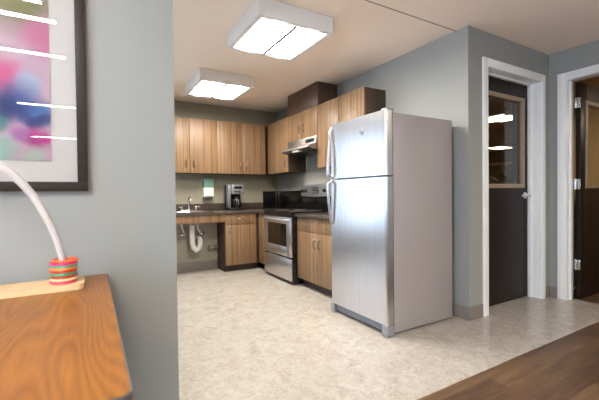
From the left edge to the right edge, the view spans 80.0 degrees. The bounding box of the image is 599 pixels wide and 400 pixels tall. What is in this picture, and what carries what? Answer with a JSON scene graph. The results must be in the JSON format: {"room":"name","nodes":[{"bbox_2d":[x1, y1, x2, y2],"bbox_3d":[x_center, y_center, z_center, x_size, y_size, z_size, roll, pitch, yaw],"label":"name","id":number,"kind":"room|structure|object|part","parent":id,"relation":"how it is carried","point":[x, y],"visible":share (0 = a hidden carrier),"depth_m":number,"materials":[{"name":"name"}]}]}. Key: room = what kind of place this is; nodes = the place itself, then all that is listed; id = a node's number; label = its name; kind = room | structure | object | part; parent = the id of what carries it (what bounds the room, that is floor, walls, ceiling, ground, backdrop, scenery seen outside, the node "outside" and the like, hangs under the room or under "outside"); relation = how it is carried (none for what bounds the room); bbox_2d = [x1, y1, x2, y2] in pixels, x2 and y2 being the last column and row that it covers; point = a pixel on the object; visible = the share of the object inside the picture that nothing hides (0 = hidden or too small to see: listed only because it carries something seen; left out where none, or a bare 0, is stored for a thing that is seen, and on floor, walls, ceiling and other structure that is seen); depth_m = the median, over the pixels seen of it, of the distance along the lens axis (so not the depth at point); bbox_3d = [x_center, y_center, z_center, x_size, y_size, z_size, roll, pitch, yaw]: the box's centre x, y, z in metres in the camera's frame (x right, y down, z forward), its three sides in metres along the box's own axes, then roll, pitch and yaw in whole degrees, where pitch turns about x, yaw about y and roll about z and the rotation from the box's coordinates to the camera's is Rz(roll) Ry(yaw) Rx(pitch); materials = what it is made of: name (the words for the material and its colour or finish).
{"room":"kitchen","nodes":[
{"label":"kitchen","id":0,"kind":"room"},
{"bbox_2d":[0,0,178,399],"bbox_3d":[-1.873,-0.147,0.954,2.934,2.446,0.159,-1,1,-30],"label":"wall","id":1,"kind":"structure","parent":0,"point":[123,228],"depth_m":1.53,"materials":[{"name":"grey paint"}]},
{"bbox_2d":[0,0,87,190],"bbox_3d":[-1.278,-0.471,1.191,0.972,0.887,0.025,-1,1,-30],"label":"framed picture","id":2,"kind":"object","parent":1,"relation":"attached to","point":[43,98],"visible":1,"depth_m":1.37,"materials":[{"name":"multicoloured paper"}]},
{"bbox_2d":[0,0,51,161],"bbox_3d":[-1.279,-0.473,1.192,0.732,0.663,0.002,-1,1,-30],"label":"print","id":3,"kind":"object","parent":2,"relation":"attached to","point":[25,25],"depth_m":1.34},
{"bbox_2d":[176,222,217,262],"bbox_3d":[-2.083,0.615,4.858,1.882,0.800,0.280,-1,1,-30],"label":"wall","id":4,"kind":"structure","parent":0,"point":[185,254],"depth_m":5.07,"materials":[{"name":"grey paint"}]},
{"bbox_2d":[180,224,184,235],"bbox_3d":[-1.616,0.356,4.923,0.069,0.286,0.072,-1,1,-30],"label":"shutoff valve","id":5,"kind":"object","parent":4,"relation":"attached to","point":[182,229],"visible":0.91,"depth_m":4.92,"materials":[{"name":"white plastic"}]},
{"bbox_2d":[177,259,217,272],"bbox_3d":[-3.071,0.968,4.279,4.180,0.135,0.288,-1,1,-30],"label":"baseboard","id":6,"kind":"structure","parent":4,"relation":"attached to","point":[207,264],"depth_m":5.06,"materials":[{"name":"plastic"}]},
{"bbox_2d":[196,223,203,234],"bbox_3d":[-1.411,0.352,5.042,0.113,0.286,0.072,-1,1,-30],"label":"shutoff valve","id":7,"kind":"object","parent":4,"relation":"attached to","point":[199,233],"visible":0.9,"depth_m":5.03,"materials":[{"name":"white metal"}]},
{"bbox_2d":[208,245,217,250],"bbox_3d":[-1.245,0.689,5.141,0.137,0.076,0.077,-1,1,-30],"label":"pipe stub","id":8,"kind":"object","parent":4,"relation":"attached to","point":[215,247],"visible":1,"depth_m":5.13,"materials":[{"name":"silver metal"}]},
{"bbox_2d":[174,100,276,203],"bbox_3d":[-2.648,-0.200,4.752,5.430,2.446,0.120,-1,1,-30],"label":"wall","id":9,"kind":"structure","parent":0,"point":[187,185],"depth_m":5.52,"materials":[{"name":"grey paint"}]},
{"bbox_2d":[174,117,216,173],"bbox_3d":[-1.602,-0.766,5.118,0.786,0.767,0.290,-1,1,-30],"label":"upper cabinet","id":10,"kind":"object","parent":9,"relation":"attached to","point":[195,139],"visible":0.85,"depth_m":5.06,"materials":[{"name":"brown laminate"}]},
{"bbox_3d":[-1.719,-0.762,4.929,0.388,0.767,0.018,-1,1,-30],"label":"door","id":11,"kind":"part","parent":10,"relation":"part of","materials":[{"name":"brown wood"}]},
{"bbox_3d":[-1.380,-0.769,5.127,0.388,0.767,0.018,-1,1,-30],"label":"door","id":12,"kind":"part","parent":10,"relation":"part of","materials":[{"name":"brown wood"}]},
{"bbox_2d":[202,179,213,197],"bbox_3d":[-1.373,-0.177,5.356,0.160,0.283,0.122,-1,1,-30],"label":"soap dispenser","id":13,"kind":"object","parent":9,"relation":"attached to","point":[207,184],"visible":1,"depth_m":5.32,"materials":[{"name":"white plastic"}]},
{"bbox_2d":[176,202,262,210],"bbox_3d":[-1.784,0.111,5.178,2.740,0.100,0.020,-1,1,-30],"label":"backsplash","id":14,"kind":"structure","parent":9,"relation":"attached to","point":[254,205],"depth_m":5.45,"materials":[{"name":"stone"}]},
{"bbox_2d":[216,121,265,174],"bbox_3d":[-0.926,-0.780,5.513,0.778,0.767,0.290,-1,1,-30],"label":"upper cabinet","id":15,"kind":"object","parent":9,"relation":"attached to","point":[240,146],"visible":0.98,"depth_m":5.41,"materials":[{"name":"brown laminate"}]},
{"bbox_3d":[-1.040,-0.776,5.326,0.387,0.767,0.018,-1,1,-30],"label":"door","id":16,"kind":"part","parent":15,"relation":"part of","materials":[{"name":"brown wood"}]},
{"bbox_3d":[-0.704,-0.783,5.522,0.381,0.767,0.018,-1,1,-30],"label":"door","id":17,"kind":"part","parent":15,"relation":"part of","materials":[{"name":"brown wood"}]},
{"bbox_2d":[276,25,477,306],"bbox_3d":[0.564,-0.232,4.514,0.124,2.446,3.531,-1,1,-30],"label":"wall","id":18,"kind":"structure","parent":0,"point":[437,79],"depth_m":3.08,"materials":[{"name":"grey paint"}]},
{"bbox_2d":[265,117,305,175],"bbox_3d":[-0.290,-0.787,5.503,0.328,0.767,0.943,-1,1,-30],"label":"upper cabinet","id":19,"kind":"object","parent":18,"relation":"attached to","point":[276,134],"visible":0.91,"depth_m":5.25,"materials":[{"name":"brown laminate"}]},
{"bbox_3d":[-0.324,-0.784,5.316,0.018,0.767,0.647,-1,1,-30],"label":"door","id":20,"kind":"part","parent":19,"relation":"part of","materials":[{"name":"brown wood"}]},
{"bbox_2d":[288,106,316,142],"bbox_3d":[0.138,-0.983,4.765,0.328,0.360,0.756,-1,1,-30],"label":"upper cabinet","id":21,"kind":"object","parent":18,"relation":"attached to","point":[301,125],"visible":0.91,"depth_m":4.65,"materials":[{"name":"brown laminate"}]},
{"bbox_3d":[-0.065,-0.983,4.865,0.018,0.360,0.374,-1,1,-30],"label":"door","id":22,"kind":"part","parent":21,"relation":"part of","materials":[{"name":"brown wood"}]},
{"bbox_2d":[281,135,317,155],"bbox_3d":[0.105,-0.710,4.735,0.424,0.181,0.730,-1,1,-30],"label":"range hood","id":23,"kind":"object","parent":21,"relation":"attached to","point":[307,146],"visible":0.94,"depth_m":4.64,"materials":[{"name":"grey metal"}]},
{"bbox_3d":[0.126,-0.980,4.539,0.018,0.360,0.370,-1,1,-30],"label":"door","id":24,"kind":"part","parent":21,"relation":"part of","materials":[{"name":"brown wood"}]},
{"bbox_2d":[288,81,336,116],"bbox_3d":[0.157,-1.308,4.751,0.300,0.288,0.757,-1,1,-30],"label":"box","id":25,"kind":"object","parent":21,"relation":"on","point":[317,93],"visible":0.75,"depth_m":4.49,"materials":[{"name":"brown wood"}]},
{"bbox_2d":[317,87,385,168],"bbox_3d":[0.551,-0.773,4.064,0.328,0.767,0.870,-1,1,-30],"label":"upper cabinet","id":26,"kind":"object","parent":18,"relation":"attached to","point":[362,101],"visible":0.34,"depth_m":3.92,"materials":[{"name":"brown laminate"}]},
{"bbox_3d":[0.334,-0.773,4.190,0.018,0.767,0.430,-1,1,-30],"label":"door","id":27,"kind":"part","parent":26,"relation":"part of","materials":[{"name":"brown wood"}]},
{"bbox_3d":[0.554,-0.769,3.815,0.018,0.767,0.428,-1,1,-30],"label":"door","id":28,"kind":"part","parent":26,"relation":"part of","materials":[{"name":"brown wood"}]},
{"bbox_2d":[452,303,469,320],"bbox_3d":[1.173,0.947,3.383,0.008,0.112,0.959,-1,1,-30],"label":"baseboard","id":29,"kind":"structure","parent":18,"relation":"attached to","point":[460,311],"depth_m":3.03,"materials":[{"name":"plastic"}]},
{"bbox_2d":[172,0,598,151],"bbox_3d":[3.830,-1.522,2.659,14.850,0.120,15.450,-1,1,-30],"label":"ceiling","id":30,"kind":"structure","parent":0,"point":[366,35],"depth_m":3.10,"materials":[{"name":"paint"}]},
{"bbox_2d":[185,68,253,100],"bbox_3d":[-0.973,-1.366,4.283,0.630,0.135,0.665,-1,1,-30],"label":"ceiling light","id":31,"kind":"object","parent":30,"relation":"attached to","point":[204,82],"visible":1,"depth_m":4.10,"materials":[{"name":"white plastic"}]},
{"bbox_2d":[190,81,223,95],"bbox_3d":[-1.097,-1.311,4.211,0.258,0.026,0.581,-1,1,-30],"label":"diffuser","id":32,"kind":"object","parent":31,"relation":"attached to","point":[202,88],"depth_m":4.19,"materials":[{"name":"white plastic"}]},
{"bbox_2d":[214,85,246,98],"bbox_3d":[-0.848,-1.316,4.357,0.258,0.026,0.581,-1,1,-30],"label":"diffuser","id":33,"kind":"object","parent":31,"relation":"attached to","point":[228,91],"depth_m":4.33,"materials":[{"name":"white plastic"}]},
{"bbox_2d":[227,0,332,60],"bbox_3d":[-0.176,-1.353,2.910,0.630,0.135,0.665,-1,1,-30],"label":"ceiling light","id":34,"kind":"object","parent":30,"relation":"attached to","point":[269,28],"visible":1,"depth_m":2.75,"materials":[{"name":"white plastic"}]},
{"bbox_2d":[235,18,291,51],"bbox_3d":[-0.300,-1.298,2.838,0.258,0.026,0.581,-1,1,-30],"label":"diffuser","id":35,"kind":"object","parent":34,"relation":"attached to","point":[265,33],"depth_m":2.80,"materials":[{"name":"white plastic"}]},
{"bbox_2d":[266,27,323,57],"bbox_3d":[-0.051,-1.303,2.984,0.258,0.026,0.581,-1,1,-30],"label":"diffuser","id":36,"kind":"object","parent":34,"relation":"attached to","point":[299,39],"depth_m":2.94,"materials":[{"name":"white plastic"}]},
{"bbox_2d":[365,0,454,30],"bbox_3d":[0.592,-1.424,2.609,1.706,0.002,0.007,-1,1,-30],"label":"trim","id":37,"kind":"structure","parent":30,"relation":"attached to","point":[365,0],"depth_m":2.75,"materials":[{"name":"plastic"}]},
{"bbox_2d":[489,108,512,121],"bbox_3d":[3.531,-1.454,6.128,0.470,0.119,0.440,-1,1,-30],"label":"panel light","id":38,"kind":"object","parent":30,"relation":"attached to","point":[502,115],"visible":0.59,"depth_m":6.03,"materials":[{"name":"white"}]},
{"bbox_2d":[489,115,512,121],"bbox_3d":[3.532,-1.403,6.128,0.430,0.008,0.400,-1,1,-30],"label":"diffuser","id":39,"kind":"object","parent":38,"relation":"attached to","point":[497,118],"depth_m":6.12,"materials":[{"name":"white"}]},
{"bbox_2d":[489,142,512,149],"bbox_3d":[5.709,-1.544,10.197,0.640,0.119,0.470,-1,1,-30],"label":"panel light","id":40,"kind":"object","parent":30,"relation":"attached to","point":[500,145],"visible":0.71,"depth_m":10.04,"materials":[{"name":"white plastic"}]},
{"bbox_2d":[489,147,509,148],"bbox_3d":[5.710,-1.492,10.198,0.600,0.008,0.430,-1,1,-30],"label":"diffuser","id":41,"kind":"object","parent":40,"relation":"attached to","point":[489,147],"depth_m":10.13,"materials":[{"name":"white"}]},
{"bbox_2d":[177,262,598,399],"bbox_3d":[2.587,1.064,0.468,10.100,0.060,12.580,-1,1,-30],"label":"floor","id":42,"kind":"structure","parent":0,"point":[253,333],"depth_m":2.44,"materials":[{"name":"beige tile"}]},
{"bbox_2d":[0,274,132,399],"bbox_3d":[-1.049,0.695,0.733,1.204,0.750,1.049,-1,1,-30],"label":"table","id":43,"kind":"object","parent":42,"relation":"on","point":[66,345],"visible":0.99,"depth_m":0.76,"materials":[{"name":"brown wood"}]},
{"bbox_2d":[0,161,84,298],"bbox_3d":[-1.143,0.065,1.079,0.834,0.498,0.140,-1,1,-30],"label":"toy","id":44,"kind":"object","parent":43,"relation":"on","point":[31,288],"visible":0.91,"depth_m":1.21,"materials":[{"name":"brown wood"}]},
{"bbox_3d":[-1.111,0.057,1.095,0.660,0.484,0.027,-1,1,-30],"label":"arched rod","id":45,"kind":"part","parent":44,"relation":"part of","materials":[{"name":"plastic"}]},
{"bbox_2d":[49,279,77,284],"bbox_3d":[-0.831,0.284,1.258,0.085,0.009,0.085,-1,1,-30],"label":"ring","id":46,"kind":"object","parent":44,"relation":"on","point":[74,280],"visible":0.6,"depth_m":1.22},
{"bbox_2d":[50,275,77,281],"bbox_3d":[-0.829,0.275,1.258,0.085,0.009,0.085,-1,1,-30],"label":"ring","id":47,"kind":"object","parent":46,"relation":"on","point":[75,277],"visible":0.56,"depth_m":1.22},
{"bbox_2d":[49,273,77,278],"bbox_3d":[-0.831,0.266,1.259,0.085,0.009,0.085,-1,1,-30],"label":"ring","id":48,"kind":"object","parent":47,"relation":"on","point":[76,274],"visible":0.6,"depth_m":1.23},
{"bbox_2d":[49,271,77,276],"bbox_3d":[-0.832,0.257,1.260,0.085,0.009,0.085,-1,1,-30],"label":"ring","id":49,"kind":"object","parent":48,"relation":"on","point":[74,272],"visible":0.56,"depth_m":1.23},
{"bbox_2d":[49,267,77,273],"bbox_3d":[-0.832,0.248,1.259,0.085,0.009,0.085,-1,1,-30],"label":"ring","id":50,"kind":"object","parent":49,"relation":"on","point":[76,269],"visible":0.62,"depth_m":1.23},
{"bbox_2d":[49,266,77,270],"bbox_3d":[-0.831,0.239,1.257,0.085,0.009,0.085,-1,1,-30],"label":"ring","id":51,"kind":"object","parent":50,"relation":"on","point":[74,267],"visible":0.62,"depth_m":1.23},
{"bbox_2d":[50,262,78,268],"bbox_3d":[-0.831,0.230,1.262,0.085,0.009,0.085,-1,1,-30],"label":"ring","id":52,"kind":"object","parent":51,"relation":"on","point":[77,263],"visible":0.7,"depth_m":1.23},
{"bbox_2d":[49,261,77,265],"bbox_3d":[-0.831,0.221,1.258,0.085,0.009,0.085,-1,1,-30],"label":"ring","id":53,"kind":"object","parent":52,"relation":"on","point":[74,262],"visible":0.71,"depth_m":1.23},
{"bbox_2d":[50,257,78,262],"bbox_3d":[-0.830,0.212,1.263,0.085,0.009,0.085,-1,1,-30],"label":"ring","id":54,"kind":"object","parent":53,"relation":"on","point":[73,259],"visible":0.88,"depth_m":1.25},
{"bbox_2d":[217,213,258,271],"bbox_3d":[-0.949,0.593,5.292,0.511,0.805,0.666,-1,1,-30],"label":"base cabinet","id":55,"kind":"object","parent":42,"relation":"on","point":[238,236],"visible":0.96,"depth_m":5.04,"materials":[{"name":"brown laminate"}]},
{"bbox_3d":[-0.826,0.269,5.022,0.455,0.140,0.018,-1,1,-30],"label":"drawer","id":56,"kind":"part","parent":55,"relation":"part of","materials":[{"name":"brown wood"}]},
{"bbox_3d":[-0.822,0.623,5.028,0.455,0.560,0.018,-1,1,-30],"label":"door","id":57,"kind":"part","parent":55,"relation":"part of","materials":[{"name":"brown wood"}]},
{"bbox_2d":[258,213,264,267],"bbox_3d":[-0.397,0.584,5.444,0.623,0.805,0.960,-1,1,-30],"label":"base cabinet","id":58,"kind":"object","parent":42,"relation":"on","point":[261,220],"visible":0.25,"depth_m":5.07,"materials":[{"name":"brown laminate"}]},
{"bbox_2d":[176,202,286,223],"bbox_3d":[-1.429,0.186,4.835,3.005,0.245,0.971,-1,1,-30],"label":"countertop","id":59,"kind":"structure","parent":58,"relation":"on","point":[254,207],"depth_m":4.97,"materials":[{"name":"stone"}]},
{"bbox_2d":[179,197,199,210],"bbox_3d":[-1.535,0.054,4.987,0.293,0.199,0.145,-1,1,-30],"label":"faucet","id":60,"kind":"object","parent":59,"relation":"on","point":[189,198],"visible":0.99,"depth_m":5.01,"materials":[{"name":"silver metal"}]},
{"bbox_3d":[-1.534,0.048,4.986,0.044,0.187,0.143,-1,1,-30],"label":"spout","id":61,"kind":"part","parent":60,"relation":"part of","materials":[{"name":"silver metal"}]},
{"bbox_2d":[176,210,213,212],"bbox_3d":[-1.512,0.216,4.895,0.590,0.122,0.325,-1,1,-30],"label":"sink","id":62,"kind":"object","parent":59,"relation":"in","point":[200,210],"visible":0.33,"depth_m":4.90,"materials":[{"name":"silver metal"}]},
{"bbox_2d":[189,224,202,252],"bbox_3d":[-1.450,0.502,4.960,0.181,0.452,0.159,-1,1,-30],"label":"trap","id":63,"kind":"object","parent":62,"relation":"attached to","point":[193,246],"visible":0.94,"depth_m":4.89,"materials":[{"name":"white plastic"}]},
{"bbox_3d":[-1.851,0.267,4.447,1.882,0.105,0.058,-1,1,-30],"label":"sink apron","id":64,"kind":"part","parent":59,"relation":"part of","materials":[{"name":"brown wood"}]},
{"bbox_2d":[224,185,243,209],"bbox_3d":[-0.970,-0.039,5.326,0.230,0.375,0.264,-1,1,-30],"label":"coffee maker","id":65,"kind":"object","parent":59,"relation":"on","point":[232,198],"visible":1,"depth_m":5.25,"materials":[{"name":"black plastic"}]},
{"bbox_3d":[-1.048,-0.054,5.271,0.040,0.338,0.099,-1,1,-30],"label":"panel","id":66,"kind":"part","parent":65,"relation":"part of","materials":[{"name":"silver metal"}]},
{"bbox_2d":[263,191,301,208],"bbox_3d":[-0.248,-0.002,5.530,0.260,0.279,0.959,-1,1,-30],"label":"guard","id":67,"kind":"object","parent":59,"relation":"on","point":[271,199],"visible":0.77,"depth_m":5.81,"materials":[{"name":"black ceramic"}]},
{"bbox_3d":[-0.487,-0.006,5.939,0.260,0.279,0.012,-1,1,-30],"label":"panel","id":68,"kind":"part","parent":67,"relation":"part of","materials":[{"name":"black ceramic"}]},
{"bbox_3d":[-0.138,-0.004,5.587,0.012,0.279,0.946,-1,1,-30],"label":"panel","id":69,"kind":"part","parent":67,"relation":"part of","materials":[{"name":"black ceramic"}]},
{"bbox_2d":[263,185,330,284],"bbox_3d":[-0.021,0.397,4.648,0.740,1.197,0.766,-1,1,-30],"label":"electric range","id":70,"kind":"object","parent":42,"relation":"on","point":[280,226],"visible":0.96,"depth_m":4.49,"materials":[{"name":"silver metal"}]},
{"bbox_3d":[-0.313,0.239,4.476,0.066,0.028,0.713,-1,1,-30],"label":"door handle","id":71,"kind":"part","parent":70,"relation":"part of","materials":[{"name":"silver metal"}]},
{"bbox_3d":[-0.281,0.181,4.494,0.017,0.040,0.756,-1,1,-30],"label":"trim","id":72,"kind":"part","parent":70,"relation":"part of","materials":[{"name":"metal"}]},
{"bbox_3d":[-0.280,0.441,4.497,0.019,0.470,0.752,-1,1,-30],"label":"oven door","id":73,"kind":"part","parent":70,"relation":"part of","materials":[{"name":"silver metal"}]},
{"bbox_3d":[-0.275,0.826,4.504,0.019,0.260,0.752,-1,1,-30],"label":"storage drawer","id":74,"kind":"part","parent":70,"relation":"part of","materials":[{"name":"silver metal"}]},
{"bbox_2d":[264,209,327,213],"bbox_3d":[0.002,0.143,4.659,0.682,0.023,0.766,-1,1,-30],"label":"cooktop","id":75,"kind":"object","parent":70,"relation":"in","point":[282,211],"depth_m":4.52,"materials":[{"name":"black glass"}]},
{"bbox_3d":[0.244,-0.124,4.798,0.083,0.165,0.740,-1,1,-30],"label":"control panel","id":76,"kind":"part","parent":70,"relation":"part of","materials":[{"name":"silver metal"}]},
{"bbox_2d":[297,217,331,295],"bbox_3d":[0.442,0.599,3.972,0.650,0.805,0.858,-1,1,-30],"label":"base cabinet","id":77,"kind":"object","parent":42,"relation":"on","point":[314,236],"visible":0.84,"depth_m":3.86,"materials":[{"name":"brown laminate"}]},
{"bbox_3d":[0.085,0.280,4.007,0.018,0.150,0.424,-1,1,-30],"label":"drawer","id":78,"kind":"part","parent":77,"relation":"part of","materials":[{"name":"brown wood"}]},
{"bbox_3d":[0.089,0.634,4.013,0.018,0.550,0.424,-1,1,-30],"label":"door","id":79,"kind":"part","parent":77,"relation":"part of","materials":[{"name":"brown wood"}]},
{"bbox_2d":[295,212,329,219],"bbox_3d":[0.442,0.126,3.967,0.650,0.138,0.862,-1,1,-30],"label":"countertop","id":80,"kind":"structure","parent":77,"relation":"on","point":[322,215],"depth_m":3.92,"materials":[{"name":"stone"}]},
{"bbox_3d":[0.301,0.283,3.638,0.018,0.150,0.419,-1,1,-30],"label":"drawer","id":81,"kind":"part","parent":77,"relation":"part of","materials":[{"name":"brown wood"}]},
{"bbox_3d":[0.305,0.638,3.644,0.018,0.550,0.419,-1,1,-30],"label":"door","id":82,"kind":"part","parent":77,"relation":"part of","materials":[{"name":"brown wood"}]},
{"bbox_2d":[326,107,451,337],"bbox_3d":[0.761,0.158,3.110,0.819,1.706,0.717,-1,1,-30],"label":"refrigerator","id":83,"kind":"object","parent":42,"relation":"on","point":[390,207],"visible":1,"depth_m":2.83,"materials":[{"name":"grey metal"}]},
{"bbox_3d":[0.273,0.021,3.196,0.069,0.400,0.024,-1,1,-30],"label":"handle","id":84,"kind":"part","parent":83,"relation":"part of","materials":[{"name":"silver metal"}]},
{"bbox_3d":[0.268,-0.417,3.189,0.070,0.454,0.024,-1,1,-30],"label":"handle","id":85,"kind":"part","parent":83,"relation":"part of","materials":[{"name":"silver metal"}]},
{"bbox_3d":[0.484,-0.429,2.944,0.069,0.483,0.710,-1,1,-30],"label":"door","id":86,"kind":"part","parent":83,"relation":"part of","materials":[{"name":"silver metal"}]},
{"bbox_3d":[0.493,0.378,2.957,0.069,1.108,0.710,-1,1,-30],"label":"door","id":87,"kind":"part","parent":83,"relation":"part of","materials":[{"name":"silver metal"}]},
{"bbox_2d":[477,29,548,304],"bbox_3d":[2.021,-0.231,3.432,1.300,2.446,0.191,-1,1,-30],"label":"wall","id":88,"kind":"structure","parent":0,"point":[489,45],"depth_m":3.17,"materials":[{"name":"grey paint"}]},
{"bbox_2d":[470,286,549,320],"bbox_3d":[1.980,0.939,3.304,1.306,0.112,0.008,-1,1,-30],"label":"baseboard","id":89,"kind":"structure","parent":88,"relation":"attached to","point":[476,312],"depth_m":3.03,"materials":[{"name":"plastic"}]},
{"bbox_2d":[482,56,545,316],"bbox_3d":[1.961,-0.117,3.385,1.022,2.222,0.202,-1,1,-30],"label":"door","id":90,"kind":"structure","parent":88,"relation":"attached to","point":[513,215],"depth_m":3.52,"materials":[{"name":"white paint"}]},
{"bbox_3d":[1.937,-0.083,3.439,0.872,2.140,0.044,-1,1,-30],"label":"panel","id":91,"kind":"part","parent":90,"relation":"part of","materials":[{"name":"brown wood"}]},
{"bbox_3d":[2.253,-0.048,3.558,0.159,0.064,0.070,-1,1,-30],"label":"handle","id":92,"kind":"part","parent":90,"relation":"part of","materials":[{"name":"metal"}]},
{"bbox_2d":[513,103,516,183],"bbox_3d":[2.849,-0.260,4.651,0.180,2.446,0.040,-1,1,-30],"label":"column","id":93,"kind":"structure","parent":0,"point":[514,104],"depth_m":4.59,"materials":[{"name":"wood"}]},
{"bbox_2d":[549,40,598,286],"bbox_3d":[4.863,-0.203,-0.259,0.118,2.446,9.049,-1,1,-30],"label":"wall","id":94,"kind":"structure","parent":0,"point":[585,55],"depth_m":3.57,"materials":[{"name":"grey paint"}]},
{"bbox_2d":[550,286,556,297],"bbox_3d":[4.824,0.965,-0.275,0.008,0.112,9.041,-1,1,-30],"label":"baseboard","id":95,"kind":"structure","parent":94,"relation":"attached to","point":[553,290],"depth_m":3.59,"materials":[{"name":"plastic"}]},
{"bbox_2d":[557,64,598,299],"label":"door","id":96,"kind":"structure","parent":94,"relation":"in","point":[586,263],"depth_m":3.52,"materials":[{"name":"white paint"}]},
{"bbox_3d":[3.129,-0.099,3.747,0.874,2.132,0.043,-1,1,-30],"label":"panel","id":97,"kind":"part","parent":96,"relation":"part of","materials":[{"name":"brown wood"}]},
{"bbox_2d":[573,76,598,287],"bbox_3d":[4.034,-0.273,4.614,3.370,2.446,0.177,-1,1,-30],"label":"wall","id":98,"kind":"structure","parent":0,"point":[593,113],"depth_m":4.11,"materials":[{"name":"paint"}]},
{"bbox_3d":[3.898,0.925,8.160,9.270,0.060,6.060,-1,1,-30],"label":"floor","id":99,"kind":"structure","parent":0,"visible":0},
{"bbox_2d":[489,149,512,183],"bbox_3d":[6.507,-0.411,12.024,0.580,2.430,1.640,-1,1,-30],"label":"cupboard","id":100,"kind":"object","parent":99,"relation":"on","point":[497,159],"visible":0.16,"depth_m":11.60,"materials":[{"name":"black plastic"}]},
{"bbox_3d":[6.495,-0.179,11.556,0.019,1.880,0.780,-1,1,-30],"label":"door","id":101,"kind":"part","parent":100,"relation":"part of","materials":[{"name":"glass"}]},
{"bbox_3d":[3.140,0.471,5.547,0.400,0.950,0.400,-1,1,-30],"label":"plant stand","id":102,"kind":"object","parent":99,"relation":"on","visible":0},
{"bbox_2d":[489,165,512,183],"bbox_3d":[3.150,-0.279,5.531,0.622,0.548,0.639,-1,1,-30],"label":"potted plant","id":103,"kind":"object","parent":102,"relation":"on","point":[500,180],"visible":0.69,"depth_m":5.44,"materials":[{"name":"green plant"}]}
]}

